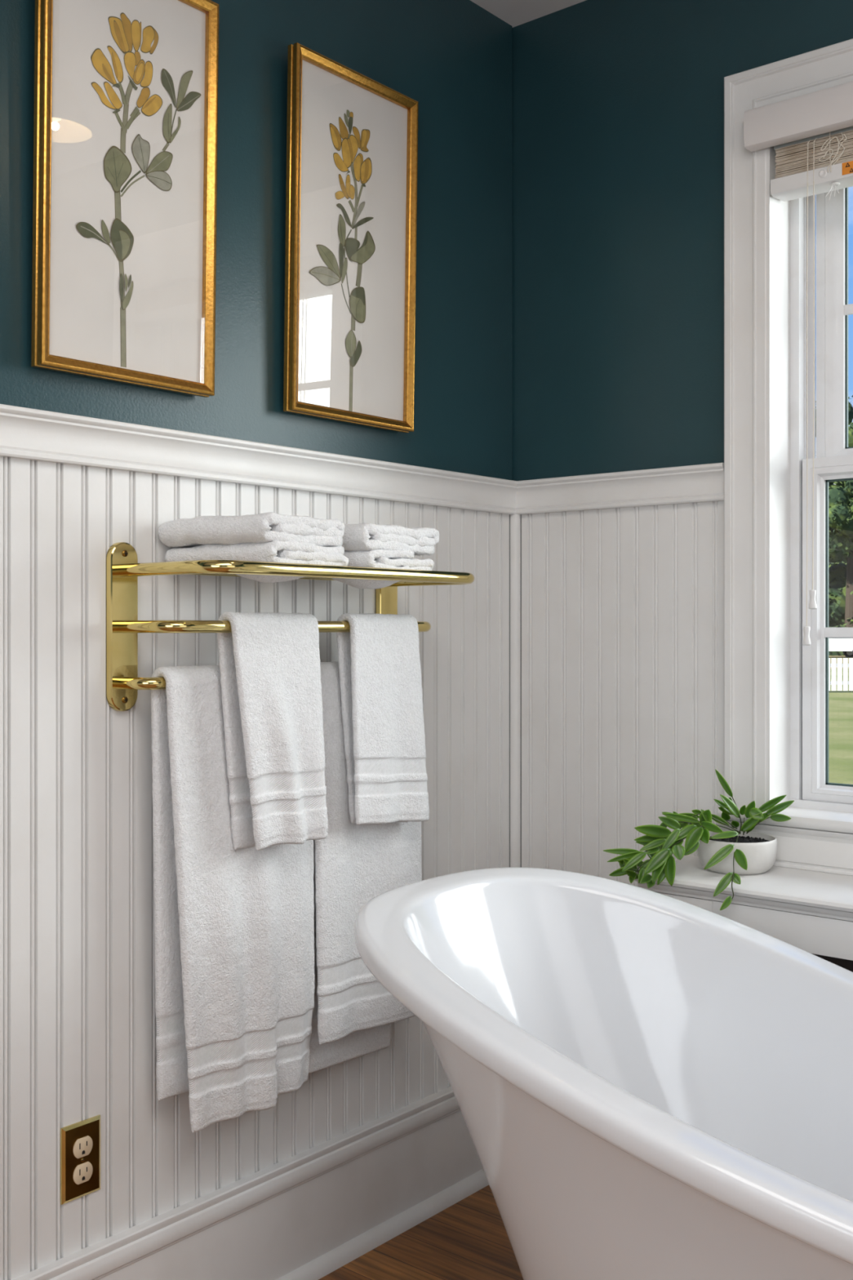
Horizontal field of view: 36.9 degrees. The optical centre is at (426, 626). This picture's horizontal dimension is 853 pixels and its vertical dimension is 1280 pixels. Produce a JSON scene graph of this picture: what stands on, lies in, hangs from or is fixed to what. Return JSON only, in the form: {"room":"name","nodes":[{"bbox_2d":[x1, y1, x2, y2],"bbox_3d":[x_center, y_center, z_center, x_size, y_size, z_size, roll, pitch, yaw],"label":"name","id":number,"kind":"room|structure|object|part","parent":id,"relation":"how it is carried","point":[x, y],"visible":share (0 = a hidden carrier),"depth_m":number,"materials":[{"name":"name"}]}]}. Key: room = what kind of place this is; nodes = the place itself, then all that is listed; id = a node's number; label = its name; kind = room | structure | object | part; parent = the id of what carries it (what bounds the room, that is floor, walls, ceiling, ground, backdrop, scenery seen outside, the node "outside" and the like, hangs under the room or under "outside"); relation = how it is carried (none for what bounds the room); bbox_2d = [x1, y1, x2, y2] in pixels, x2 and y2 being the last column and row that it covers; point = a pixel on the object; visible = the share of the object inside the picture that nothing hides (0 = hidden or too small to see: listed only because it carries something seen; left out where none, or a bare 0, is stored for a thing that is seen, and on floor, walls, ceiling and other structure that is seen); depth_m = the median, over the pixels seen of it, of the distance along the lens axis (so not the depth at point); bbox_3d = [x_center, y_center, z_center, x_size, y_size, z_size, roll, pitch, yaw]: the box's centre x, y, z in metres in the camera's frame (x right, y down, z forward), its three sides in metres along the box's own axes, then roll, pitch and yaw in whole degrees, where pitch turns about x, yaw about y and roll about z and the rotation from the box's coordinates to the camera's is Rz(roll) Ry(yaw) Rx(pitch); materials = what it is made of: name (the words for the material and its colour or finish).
{"room":"bathroom","nodes":[
{"label":"bathroom","id":0,"kind":"room"},
{"bbox_2d":[0,0,512,1279],"bbox_3d":[-1.031,-0.075,1.425,0.140,2.465,3.650,0,0,40],"label":"wall","id":1,"kind":"structure","parent":0,"point":[78,1024],"depth_m":2.12,"materials":[{"name":"teal paint"}]},
{"bbox_2d":[60,1114,100,1204],"bbox_3d":[-0.518,0.802,1.923,0.008,0.113,0.069,0,0,40],"label":"wall outlet","id":2,"kind":"object","parent":1,"relation":"attached to","point":[80,1141],"visible":1,"depth_m":1.92,"materials":[{"name":"gold metal"}]},
{"bbox_2d":[72,1161,93,1184],"bbox_3d":[-0.517,0.821,1.922,0.005,0.028,0.034,0,0,40],"label":"socket","id":3,"kind":"object","parent":2,"relation":"attached to","point":[82,1171],"depth_m":1.92,"materials":[{"name":"beige plastic"}]},
{"bbox_2d":[72,1135,93,1158],"bbox_3d":[-0.517,0.782,1.922,0.005,0.028,0.034,0,0,40],"label":"socket","id":4,"kind":"object","parent":2,"relation":"attached to","point":[82,1145],"depth_m":1.92,"materials":[{"name":"beige plastic"}]},
{"bbox_2d":[31,0,218,397],"bbox_3d":[-0.455,-0.696,1.968,0.027,0.638,0.328,1,1,40],"label":"framed print","id":5,"kind":"object","parent":1,"relation":"attached to","point":[126,118],"visible":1,"depth_m":1.96,"materials":[{"name":"white paper"}]},
{"bbox_2d":[12,1086,483,1279],"bbox_3d":[-0.968,1.048,1.372,0.024,0.218,3.649,0,0,40],"label":"baseboard","id":6,"kind":"structure","parent":1,"relation":"attached to","point":[268,1223],"depth_m":2.25,"materials":[{"name":"white paint"}]},
{"bbox_2d":[0,404,517,514],"bbox_3d":[-0.967,-0.278,1.372,0.026,0.070,3.649,0,0,40],"label":"trim","id":7,"kind":"structure","parent":1,"relation":"attached to","point":[27,433],"depth_m":2.14,"materials":[{"name":"white paint"}]},
{"bbox_2d":[106,542,474,711],"bbox_3d":[-0.187,0.000,2.143,0.236,0.262,0.668,0,0,40],"label":"towel rack","id":8,"kind":"object","parent":1,"relation":"attached to","point":[123,569],"visible":0.58,"depth_m":1.97,"materials":[{"name":"gold metal"}]},
{"bbox_3d":[-0.470,0.000,1.978,0.012,0.262,0.052,0,0,40],"label":"wall plate","id":9,"kind":"part","parent":8,"relation":"part of","materials":[{"name":"gold metal"}]},
{"bbox_2d":[151,665,315,1133],"bbox_3d":[-0.302,0.424,2.081,0.079,0.727,0.321,0,0,40],"label":"bath towel","id":10,"kind":"object","parent":8,"relation":"hanging from","point":[234,930],"visible":0.76,"depth_m":2.01,"materials":[{"name":"white fabric"}]},
{"bbox_2d":[164,540,348,582],"bbox_3d":[-0.270,-0.102,2.047,0.214,0.063,0.209,0,0,40],"label":"folded towel","id":11,"kind":"object","parent":8,"relation":"on","point":[289,552],"visible":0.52,"depth_m":1.99,"materials":[{"name":"white fabric"}]},
{"bbox_2d":[158,511,345,547],"bbox_3d":[-0.278,-0.150,2.044,0.214,0.049,0.215,0,0,40],"label":"folded towel","id":12,"kind":"object","parent":11,"relation":"on","point":[270,526],"visible":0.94,"depth_m":1.98,"materials":[{"name":"white fabric"}]},
{"bbox_2d":[217,611,328,850],"bbox_3d":[-0.245,0.166,2.062,0.071,0.380,0.203,0,0,40],"label":"hand towel","id":13,"kind":"object","parent":8,"relation":"hanging from","point":[269,662],"visible":1,"depth_m":2.04,"materials":[{"name":"white fabric"}]},
{"bbox_3d":[-0.182,-0.087,2.140,0.225,0.020,0.639,0,0,40],"label":"shelf rail","id":14,"kind":"part","parent":8,"relation":"part of","materials":[{"name":"gold metal"}]},
{"bbox_3d":[-0.236,-0.087,2.183,0.010,0.010,0.616,0,0,40],"label":"shelf rod","id":15,"kind":"part","parent":8,"relation":"part of","materials":[{"name":"gold metal"}]},
{"bbox_3d":[-0.199,-0.087,2.153,0.010,0.010,0.616,0,0,40],"label":"shelf rod","id":16,"kind":"part","parent":8,"relation":"part of","materials":[{"name":"gold metal"}]},
{"bbox_2d":[308,661,422,1074],"bbox_3d":[-0.115,0.426,2.312,0.071,0.730,0.288,0,0,40],"label":"bath towel","id":17,"kind":"object","parent":8,"relation":"hanging from","point":[353,1014],"visible":0.56,"depth_m":2.25,"materials":[{"name":"white fabric"}]},
{"bbox_2d":[336,613,429,825],"bbox_3d":[-0.076,0.169,2.272,0.061,0.384,0.203,0,0,40],"label":"hand towel","id":18,"kind":"object","parent":8,"relation":"hanging from","point":[380,670],"visible":1,"depth_m":2.24,"materials":[{"name":"white fabric"}]},
{"bbox_2d":[331,549,434,589],"bbox_3d":[-0.121,-0.098,2.226,0.222,0.066,0.180,0,0,40],"label":"folded towel","id":19,"kind":"object","parent":8,"relation":"on","point":[381,558],"visible":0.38,"depth_m":2.16,"materials":[{"name":"white fabric"}]},
{"bbox_2d":[341,522,439,555],"bbox_3d":[-0.120,-0.150,2.232,0.219,0.052,0.204,0,0,40],"label":"folded towel","id":20,"kind":"object","parent":19,"relation":"on","point":[363,536],"visible":0.59,"depth_m":2.14,"materials":[{"name":"white fabric"}]},
{"bbox_3d":[-0.076,0.000,2.451,0.012,0.262,0.052,0,0,40],"label":"wall plate","id":21,"kind":"part","parent":8,"relation":"part of","materials":[{"name":"gold metal"}]},
{"bbox_2d":[283,42,418,433],"bbox_3d":[-0.133,-0.696,2.354,0.027,0.638,0.328,1,1,40],"label":"framed print","id":22,"kind":"object","parent":1,"relation":"attached to","point":[352,138],"visible":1,"depth_m":2.34,"materials":[{"name":"white paper"}]},
{"bbox_2d":[275,1168,488,1279],"bbox_3d":[-0.964,1.144,1.369,0.036,0.026,3.649,0,0,40],"label":"trim","id":23,"kind":"structure","parent":1,"relation":"attached to","point":[349,1251],"depth_m":2.42,"materials":[{"name":"white paint"}]},
{"bbox_2d":[318,1185,523,1279],"bbox_3d":[0.270,1.187,0.339,3.530,0.060,3.930,0,0,40],"label":"floor","id":24,"kind":"structure","parent":0,"point":[468,1239],"depth_m":2.37,"materials":[{"name":"brown wood"}]},
{"bbox_2d":[354,866,852,1279],"bbox_3d":[0.594,0.777,1.533,1.542,0.760,0.748,0,0,40],"label":"bathtub","id":25,"kind":"object","parent":24,"relation":"on","point":[646,1084],"visible":1,"depth_m":1.89,"materials":[{"name":"white ceramic"}]},
{"bbox_2d":[470,0,586,27],"bbox_3d":[0.270,-1.348,0.339,3.530,0.080,3.930,0,0,40],"label":"ceiling","id":26,"kind":"structure","parent":0,"point":[515,13],"depth_m":2.70,"materials":[{"name":"white paint"}]},
{"bbox_2d":[512,0,852,886],"bbox_3d":[1.484,-0.075,1.794,3.530,2.465,0.140,0,0,40],"label":"wall","id":27,"kind":"structure","parent":0,"point":[618,105],"depth_m":2.61,"materials":[{"name":"teal paint"}]},
{"bbox_2d":[510,514,520,866],"bbox_3d":[0.193,0.348,2.769,0.016,1.182,0.016,0,0,40],"label":"trim","id":28,"kind":"structure","parent":27,"relation":"attached to","point":[515,519],"depth_m":2.76,"materials":[{"name":"white paint"}]},
{"bbox_2d":[515,462,724,514],"bbox_3d":[0.377,-0.278,2.609,0.506,0.070,0.026,0,0,40],"label":"trim","id":29,"kind":"structure","parent":27,"relation":"attached to","point":[699,482],"depth_m":2.59,"materials":[{"name":"white paint"}]},
{"bbox_2d":[634,855,852,972],"bbox_3d":[1.011,0.691,1.939,1.463,0.492,0.241,0,0,40],"label":"shelf","id":30,"kind":"object","parent":27,"relation":"attached to","point":[810,911],"visible":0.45,"depth_m":2.17,"materials":[{"name":"white paint"}]},
{"bbox_2d":[603,768,794,910],"bbox_3d":[0.496,0.369,2.315,0.256,0.215,0.281,0,0,40],"label":"potted plant","id":31,"kind":"object","parent":30,"relation":"on","point":[735,853],"visible":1,"depth_m":2.29,"materials":[{"name":"green plant"}]},
{"bbox_3d":[0.568,0.415,2.342,0.143,0.060,0.143,0,0,40],"label":"pot","id":32,"kind":"part","parent":31,"relation":"part of","materials":[{"name":"white ceramic"}]},
{"bbox_3d":[0.943,0.469,1.858,1.451,0.016,0.014,0,0,40],"label":"cove moulding","id":33,"kind":"part","parent":30,"relation":"part of","materials":[{"name":"white paint"}]},
{"bbox_3d":[0.967,0.700,1.880,1.415,0.474,0.018,0,0,40],"label":"recess panel","id":34,"kind":"part","parent":30,"relation":"part of","materials":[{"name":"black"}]},
{"bbox_2d":[717,39,852,875],"bbox_3d":[0.989,-0.301,2.199,0.970,1.492,0.193,0,0,40],"label":"window","id":35,"kind":"structure","parent":27,"relation":"in","point":[776,686],"depth_m":2.42,"materials":[{"name":"white paint"}]},
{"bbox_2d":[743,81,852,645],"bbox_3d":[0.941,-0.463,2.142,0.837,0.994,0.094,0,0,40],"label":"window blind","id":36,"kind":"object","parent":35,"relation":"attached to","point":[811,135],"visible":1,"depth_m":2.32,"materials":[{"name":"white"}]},
{"bbox_3d":[0.701,-0.444,2.335,0.021,0.893,0.004,0,0,-42],"label":"pull cord","id":37,"kind":"part","parent":36,"relation":"part of","materials":[{"name":"white fabric"}]},
{"bbox_3d":[0.951,-0.816,2.154,0.761,0.032,0.063,0,0,40],"label":"rail","id":38,"kind":"part","parent":36,"relation":"part of","materials":[{"name":"white plastic"}]},
{"bbox_3d":[0.710,-0.477,2.327,0.021,0.827,0.004,0,0,-42],"label":"pull cord","id":39,"kind":"part","parent":36,"relation":"part of","materials":[{"name":"white fabric"}]},
{"bbox_3d":[0.729,-0.862,2.306,0.002,0.061,0.003,0,0,40],"label":"ladder cord","id":40,"kind":"part","parent":36,"relation":"part of","materials":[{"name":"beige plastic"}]},
{"bbox_3d":[0.732,-0.853,2.304,0.049,0.073,0.020,0,0,19],"label":"knotted cord","id":41,"kind":"part","parent":36,"relation":"part of","materials":[{"name":"white fabric"}]},
{"bbox_3d":[1.021,-0.294,2.238,0.774,1.278,0.092,0,0,40],"label":"stop moulding","id":42,"kind":"part","parent":35,"relation":"part of","materials":[{"name":"white plastic"}]},
{"bbox_3d":[1.011,0.005,2.226,0.731,0.651,0.034,0,0,40],"label":"sash","id":43,"kind":"part","parent":35,"relation":"part of","materials":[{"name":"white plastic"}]},
{"bbox_3d":[1.036,-0.609,2.256,0.710,0.608,0.034,0,0,40],"label":"sash","id":44,"kind":"part","parent":35,"relation":"part of","materials":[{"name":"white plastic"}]},
{"label":"outside","id":45,"kind":"structure","parent":0,"visible":0},
{"bbox_2d":[828,669,852,784],"bbox_3d":[30.427,2.077,101.469,200.000,0.400,189.700,0,0,40],"label":"lawn","id":46,"kind":"structure","parent":45,"point":[840,702],"depth_m":22.13,"materials":[{"name":"green plant"}]},
{"bbox_2d":[828,561,846,627],"bbox_3d":[112.275,-3.166,118.627,177.325,19.376,161.308,0,0,40],"label":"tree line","id":47,"kind":"object","parent":46,"relation":"on","point":[829,564],"visible":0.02,"depth_m":111.38,"materials":[{"name":"green plant"}]},
{"bbox_2d":[828,657,852,690],"bbox_3d":[11.879,1.362,36.507,16.085,0.930,0.065,0,0,0],"label":"picket fence","id":48,"kind":"object","parent":46,"relation":"on","point":[833,682],"visible":0.13,"depth_m":36.48,"materials":[{"name":"white paint"}]},
{"bbox_3d":[11.837,1.357,36.520,16.000,0.600,0.040,0,0,0],"label":"fence rail","id":49,"kind":"part","parent":48,"relation":"part of","materials":[{"name":"white paint"}]},
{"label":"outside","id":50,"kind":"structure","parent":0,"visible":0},
{"bbox_2d":[828,655,852,669],"bbox_3d":[19.458,1.892,74.000,115.208,0.070,104.514,0,0,40],"label":"verge","id":51,"kind":"structure","parent":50,"point":[829,656],"depth_m":76.88,"materials":[{"name":"green plant"}]},
{"bbox_2d":[815,395,852,655],"bbox_3d":[28.186,-6.452,84.016,10.101,18.809,10.106,0,0,40],"label":"leafy tree","id":52,"kind":"object","parent":51,"relation":"on","point":[841,494],"visible":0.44,"depth_m":82.09,"materials":[{"name":"green plant"}]},
{"bbox_2d":[828,637,852,657],"bbox_3d":[24.601,1.047,76.825,5.850,1.660,1.950,0,0,0],"label":"car","id":53,"kind":"object","parent":51,"relation":"on","point":[845,645],"visible":0.3,"depth_m":76.00,"materials":[{"name":"white paint"}]},
{"bbox_3d":[24.776,0.487,75.993,2.100,0.380,0.010,0,0,0],"label":"glass","id":54,"kind":"part","parent":53,"relation":"part of","materials":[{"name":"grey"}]}
]}

